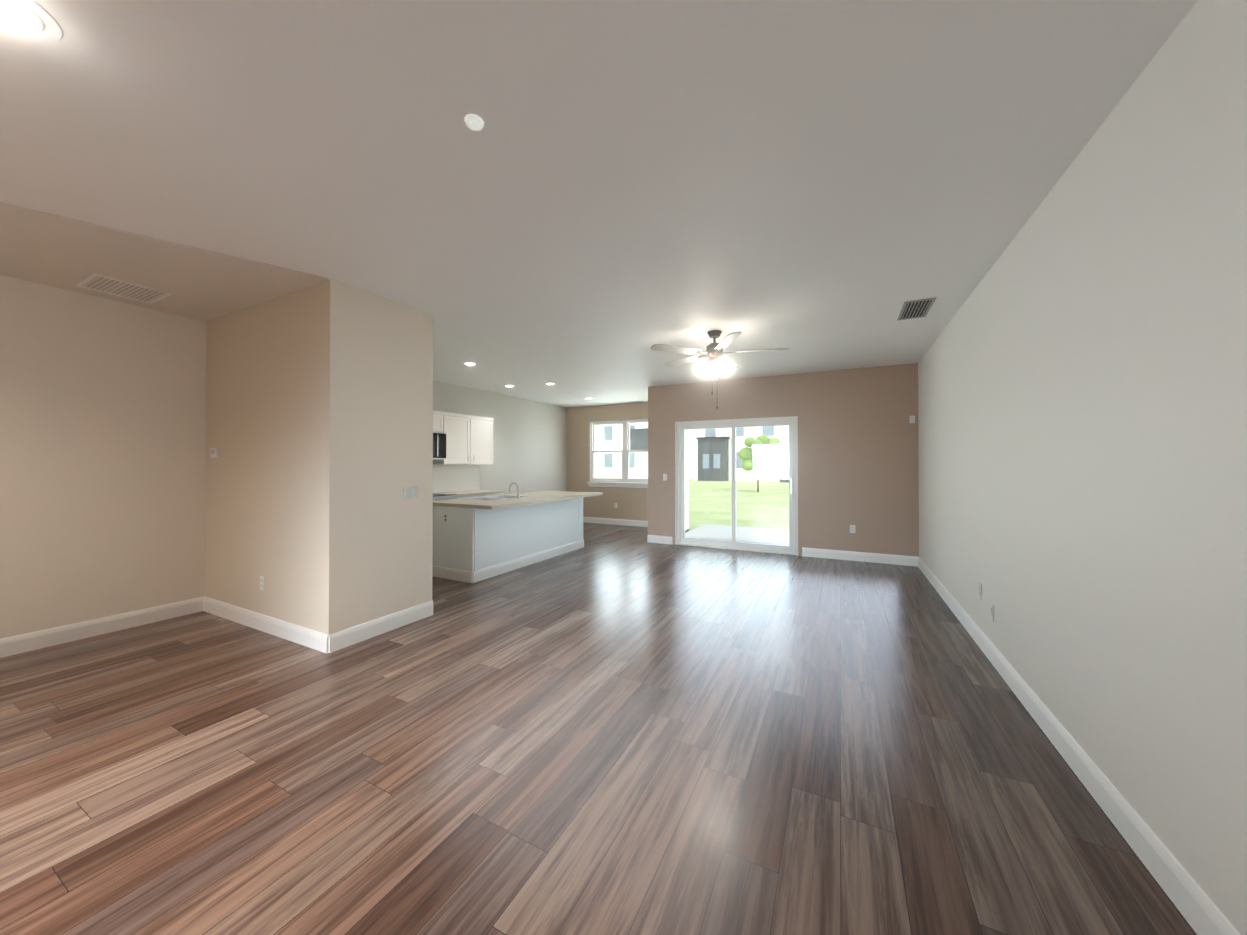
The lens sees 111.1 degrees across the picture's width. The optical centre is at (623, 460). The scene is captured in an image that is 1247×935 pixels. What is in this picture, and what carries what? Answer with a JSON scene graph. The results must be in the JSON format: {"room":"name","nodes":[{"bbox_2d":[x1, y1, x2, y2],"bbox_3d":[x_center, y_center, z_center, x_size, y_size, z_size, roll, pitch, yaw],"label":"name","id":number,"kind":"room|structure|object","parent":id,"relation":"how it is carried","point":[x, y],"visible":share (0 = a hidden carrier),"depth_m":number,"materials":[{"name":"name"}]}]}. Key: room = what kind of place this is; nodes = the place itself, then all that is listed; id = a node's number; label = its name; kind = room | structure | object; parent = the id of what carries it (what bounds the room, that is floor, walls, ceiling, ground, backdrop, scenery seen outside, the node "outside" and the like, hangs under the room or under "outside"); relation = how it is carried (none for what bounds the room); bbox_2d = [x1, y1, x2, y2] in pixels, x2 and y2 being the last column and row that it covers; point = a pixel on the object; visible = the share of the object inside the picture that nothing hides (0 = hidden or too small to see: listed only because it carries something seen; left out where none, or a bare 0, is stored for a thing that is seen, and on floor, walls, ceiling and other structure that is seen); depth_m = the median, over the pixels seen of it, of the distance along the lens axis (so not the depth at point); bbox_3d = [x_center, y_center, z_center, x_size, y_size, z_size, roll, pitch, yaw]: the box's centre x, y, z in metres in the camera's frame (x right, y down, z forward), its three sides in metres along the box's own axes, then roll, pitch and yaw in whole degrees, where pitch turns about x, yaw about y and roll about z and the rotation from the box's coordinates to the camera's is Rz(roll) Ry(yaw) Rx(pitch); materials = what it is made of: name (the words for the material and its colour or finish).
{"room":"empty living room","nodes":[
{"label":"empty living room","id":0,"kind":"room"},
{"bbox_2d":[0,275,206,638],"bbox_3d":[-5.154,0.020,1.816,0.150,2.740,5.060,0,0,27],"label":"wall","id":1,"kind":"structure","parent":0,"point":[102,449],"depth_m":3.44,"materials":[{"name":"beige paint"}]},
{"bbox_2d":[0,596,203,657],"bbox_3d":[-5.074,1.323,1.783,0.014,0.132,5.030,0,0,27],"label":"baseboard","id":2,"kind":"structure","parent":1,"relation":"attached to","point":[17,644],"depth_m":3.42,"materials":[{"name":"white paint"}]},
{"bbox_2d":[433,380,566,494],"bbox_3d":[-2.743,0.063,7.819,0.150,2.740,6.050,0,0,27],"label":"wall","id":3,"kind":"structure","parent":0,"point":[529,445],"depth_m":8.78,"materials":[{"name":"beige paint"}]},
{"bbox_2d":[433,410,440,461],"bbox_3d":[-3.171,-0.403,6.348,0.412,0.750,0.658,0,0,27],"label":"upper cabinet","id":4,"kind":"object","parent":3,"relation":"attached to","point":[436,414],"depth_m":6.57,"materials":[{"name":"laminate"}]},
{"bbox_2d":[441,411,452,461],"bbox_3d":[-2.971,-0.400,6.743,0.412,0.750,0.228,0,0,27],"label":"upper cabinet","id":5,"kind":"object","parent":3,"relation":"attached to","point":[446,417],"depth_m":6.77,"materials":[{"name":"laminate"}]},
{"bbox_2d":[433,414,492,465],"bbox_3d":[-2.733,-0.356,7.287,0.344,0.830,1.075,0,0,27],"label":"upper cabinet","id":6,"kind":"object","parent":3,"relation":"attached to","point":[462,447],"depth_m":7.25,"materials":[{"name":"laminate"}]},
{"bbox_2d":[0,522,1196,934],"bbox_3d":[-1.000,1.462,3.508,7.145,0.120,12.150,0,0,27],"label":"floor","id":7,"kind":"structure","parent":0,"point":[616,730],"depth_m":1.90,"materials":[{"name":"brown wood"}]},
{"bbox_2d":[205,278,432,634],"bbox_3d":[-3.164,0.036,4.143,2.720,2.740,0.890,0,0,27],"label":"wall block","id":8,"kind":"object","parent":7,"relation":"on","point":[319,416],"visible":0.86,"depth_m":3.48,"materials":[{"name":"beige paint"}]},
{"bbox_2d":[210,448,218,457],"bbox_3d":[-3.754,-0.075,3.929,0.120,0.090,0.025,0,0,27],"label":"thermostat","id":9,"kind":"object","parent":8,"relation":"attached to","point":[214,452],"visible":1,"depth_m":3.91,"materials":[{"name":"white plastic"}]},
{"bbox_2d":[260,576,264,590],"bbox_3d":[-2.992,1.012,3.545,0.070,0.115,0.008,0,0,27],"label":"outlet","id":10,"kind":"object","parent":8,"relation":"attached to","point":[262,582],"visible":1,"depth_m":3.54,"materials":[{"name":"white plastic"}]},
{"bbox_2d":[200,596,327,653],"bbox_3d":[-3.026,1.336,3.558,1.984,0.132,0.014,0,0,27],"label":"baseboard","id":11,"kind":"structure","parent":8,"relation":"attached to","point":[304,636],"depth_m":3.48,"materials":[{"name":"white paint"}]},
{"bbox_2d":[403,486,417,499],"bbox_3d":[-1.847,0.273,3.716,0.013,0.115,0.140,0,0,27],"label":"light switch","id":12,"kind":"object","parent":8,"relation":"attached to","point":[410,492],"visible":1,"depth_m":3.71,"materials":[{"name":"white plastic"}]},
{"bbox_2d":[328,600,432,652],"bbox_3d":[-1.941,1.336,3.521,0.014,0.132,0.880,0,0,27],"label":"baseboard","id":13,"kind":"structure","parent":7,"relation":"on","point":[344,638],"depth_m":3.44,"materials":[{"name":"white paint"}]},
{"bbox_2d":[433,494,460,500],"bbox_3d":[-3.004,0.970,6.381,0.632,0.905,0.886,0,0,27],"label":"base cabinet","id":14,"kind":"object","parent":7,"relation":"on","point":[436,497],"depth_m":6.44,"materials":[{"name":"laminate"}]},
{"bbox_2d":[441,490,504,493],"bbox_3d":[-2.615,0.539,7.221,0.610,0.040,1.075,0,0,27],"label":"countertop","id":15,"kind":"structure","parent":14,"relation":"on","point":[442,491],"depth_m":7.29,"materials":[{"name":"beige stone"}]},
{"bbox_2d":[461,494,484,498],"bbox_3d":[-2.725,0.992,7.005,0.604,0.870,0.596,0,0,27],"label":"base cabinet","id":16,"kind":"object","parent":7,"relation":"on","point":[462,495],"depth_m":6.88,"materials":[{"name":"laminate"}]},
{"bbox_2d":[432,499,583,582],"bbox_3d":[-1.535,0.986,6.198,0.764,0.870,2.428,0,0,27],"label":"kitchen island","id":17,"kind":"object","parent":7,"relation":"on","point":[476,539],"depth_m":5.35,"materials":[{"name":"laminate"}]},
{"bbox_2d":[433,491,602,510],"bbox_3d":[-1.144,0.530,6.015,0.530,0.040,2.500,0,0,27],"label":"island countertop","id":18,"kind":"structure","parent":17,"relation":"on","point":[489,504],"depth_m":5.64,"materials":[{"name":"beige stone"}]},
{"bbox_2d":[509,482,523,497],"bbox_3d":[-1.483,0.400,5.924,0.196,0.216,0.134,0,0,27],"label":"island faucet","id":19,"kind":"object","parent":18,"relation":"on","point":[518,494],"visible":1,"depth_m":5.87,"materials":[{"name":"metal"}]},
{"bbox_2d":[0,0,1196,407],"bbox_3d":[-1.000,-1.412,3.529,7.145,0.172,12.150,0,0,27],"label":"ceiling","id":20,"kind":"structure","parent":0,"point":[602,200],"depth_m":1.92,"materials":[{"name":"white paint"}]},
{"bbox_2d":[0,0,62,41],"bbox_3d":[-1.843,-1.346,1.271,0.217,0.016,0.217,0,0,27],"label":"recessed light","id":21,"kind":"object","parent":20,"relation":"in","point":[31,19],"visible":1,"depth_m":1.30,"materials":[{"name":"white paint"}]},
{"bbox_2d":[75,273,172,303],"bbox_3d":[-3.850,-1.323,3.307,0.440,0.009,0.400,0,0,27],"label":"ceiling vent","id":22,"kind":"object","parent":20,"relation":"in","point":[112,286],"visible":1,"depth_m":3.29,"materials":[{"name":"white metal"}]},
{"bbox_2d":[462,361,477,364],"bbox_3d":[-2.071,-1.313,5.780,0.210,0.016,0.210,0,0,27],"label":"recessed light","id":23,"kind":"object","parent":20,"relation":"in","point":[469,363],"visible":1,"depth_m":5.73,"materials":[{"name":"white paint"}]},
{"bbox_2d":[465,114,483,130],"bbox_3d":[-0.593,-1.343,1.703,0.072,0.015,0.072,0,0,27],"label":"smoke detector","id":24,"kind":"object","parent":20,"relation":"attached to","point":[474,122],"visible":0.96,"depth_m":1.69,"materials":[{"name":"white plastic"}]},
{"bbox_2d":[650,330,788,409],"bbox_3d":[0.979,-0.928,4.449,1.373,0.805,1.350,0,0,27],"label":"ceiling fan","id":25,"kind":"object","parent":20,"relation":"hanging from","point":[714,352],"visible":1,"depth_m":4.36,"materials":[{"name":"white metal"}]},
{"bbox_2d":[897,297,935,320],"bbox_3d":[2.570,-1.331,3.767,0.220,0.009,0.500,0,0,27],"label":"ceiling vent","id":26,"kind":"object","parent":20,"relation":"in","point":[920,308],"visible":1,"depth_m":3.74,"materials":[{"name":"white metal"}]},
{"bbox_2d":[567,402,647,520],"bbox_3d":[-0.059,0.077,9.767,2.880,2.740,0.150,0,0,27],"label":"wall","id":27,"kind":"structure","parent":0,"point":[632,503],"depth_m":9.96,"materials":[{"name":"beige paint"}]},
{"bbox_2d":[583,517,647,526],"bbox_3d":[-0.096,1.381,9.684,2.880,0.132,0.014,0,0,27],"label":"baseboard","id":28,"kind":"structure","parent":27,"relation":"attached to","point":[585,519],"depth_m":9.72,"materials":[{"name":"white paint"}]},
{"bbox_2d":[587,419,647,487],"bbox_3d":[0.039,-0.168,9.675,1.940,1.530,0.170,0,0,27],"label":"window","id":29,"kind":"structure","parent":27,"relation":"in","point":[625,456],"depth_m":9.71,"materials":[{"name":"white paint"}]},
{"bbox_2d":[685,430,688,531],"bbox_3d":[0.947,0.137,8.400,0.150,3.200,1.680,0,0,27],"label":"wall","id":30,"kind":"structure","parent":0,"point":[686,477],"depth_m":9.02,"materials":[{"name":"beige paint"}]},
{"bbox_2d":[648,363,918,556],"bbox_3d":[2.236,0.055,6.723,3.965,2.740,0.150,0,0,27],"label":"wall","id":31,"kind":"structure","parent":0,"point":[858,462],"depth_m":6.22,"materials":[{"name":"beige paint"}]},
{"bbox_2d":[648,535,671,543],"bbox_3d":[0.646,1.364,7.426,0.425,0.132,0.014,0,0,27],"label":"baseboard","id":32,"kind":"structure","parent":31,"relation":"attached to","point":[651,538],"depth_m":7.43,"materials":[{"name":"white paint"}]},
{"bbox_2d":[675,416,797,555],"bbox_3d":[1.784,0.378,6.928,1.946,2.098,0.148,0,0,27],"label":"sliding glass door","id":33,"kind":"structure","parent":31,"relation":"in","point":[733,544],"depth_m":6.90,"materials":[{"name":"white paint"}]},
{"bbox_2d":[850,525,854,532],"bbox_3d":[3.268,0.971,6.104,0.070,0.115,0.008,0,0,27],"label":"outlet","id":34,"kind":"object","parent":31,"relation":"attached to","point":[852,528],"visible":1,"depth_m":6.10,"materials":[{"name":"white plastic"}]},
{"bbox_2d":[802,547,915,565],"bbox_3d":[3.305,1.355,6.080,1.415,0.132,0.014,0,0,27],"label":"baseboard","id":35,"kind":"structure","parent":31,"relation":"attached to","point":[807,552],"depth_m":6.05,"materials":[{"name":"white paint"}]},
{"bbox_2d":[909,415,914,422],"bbox_3d":[3.894,-0.562,5.768,0.060,0.100,0.061,0,0,27],"label":"sensor","id":36,"kind":"object","parent":31,"relation":"attached to","point":[912,419],"visible":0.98,"depth_m":5.76,"materials":[{"name":"white plastic"}]},
{"bbox_2d":[918,0,1246,934],"bbox_3d":[1.741,0.015,1.190,0.150,2.740,10.470,0,0,27],"label":"wall","id":37,"kind":"structure","parent":0,"point":[1082,408],"depth_m":1.55,"materials":[{"name":"beige paint"}]},
{"bbox_2d":[978,582,981,599],"bbox_3d":[2.684,0.980,3.222,0.008,0.115,0.070,0,0,27],"label":"electrical outlet","id":38,"kind":"object","parent":37,"relation":"attached to","point":[979,590],"visible":1,"depth_m":3.22,"materials":[{"name":"white plastic"}]},
{"bbox_2d":[990,602,993,621],"bbox_3d":[2.555,1.048,2.973,0.013,0.115,0.070,0,0,27],"label":"electrical outlet","id":39,"kind":"object","parent":37,"relation":"attached to","point":[991,611],"visible":1,"depth_m":2.96,"materials":[{"name":"white plastic"}]},
{"bbox_2d":[916,557,1240,934],"bbox_3d":[1.669,1.319,1.217,0.014,0.132,10.170,0,0,27],"label":"baseboard","id":40,"kind":"structure","parent":37,"relation":"attached to","point":[1198,909],"depth_m":1.64,"materials":[{"name":"white paint"}]},
{"label":"outside","id":41,"kind":"structure","parent":0,"visible":0},
{"bbox_2d":[689,479,788,530],"bbox_3d":[11.291,2.029,44.442,160.000,0.300,150.000,0,0,27],"label":"ground","id":42,"kind":"structure","parent":41,"point":[750,499],"depth_m":16.91,"materials":[{"name":"green plant"}]},
{"bbox_2d":[594,423,647,478],"bbox_3d":[-1.214,-2.119,50.214,21.100,8.080,11.650,0,0,27],"label":"building","id":43,"kind":"structure","parent":42,"relation":"on","point":[618,431],"depth_m":44.85,"materials":[{"name":"white"}]},
{"bbox_2d":[685,524,788,545],"bbox_3d":[2.820,1.545,8.059,3.450,0.140,2.778,0,0,27],"label":"patio slab","id":44,"kind":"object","parent":42,"relation":"on","point":[766,531],"depth_m":8.61,"materials":[{"name":"concrete"}]},
{"bbox_2d":[689,426,788,482],"bbox_3d":[17.924,-2.189,40.527,21.200,8.080,11.650,0,0,27],"label":"building","id":45,"kind":"structure","parent":42,"relation":"on","point":[697,475],"depth_m":39.06,"materials":[{"name":"white"}]},
{"bbox_2d":[738,435,780,491],"bbox_3d":[7.611,0.133,23.989,2.339,3.194,1.787,0,0,27],"label":"tree","id":46,"kind":"object","parent":42,"relation":"on","point":[774,450],"depth_m":23.46,"materials":[{"name":"green plant"}]}
]}

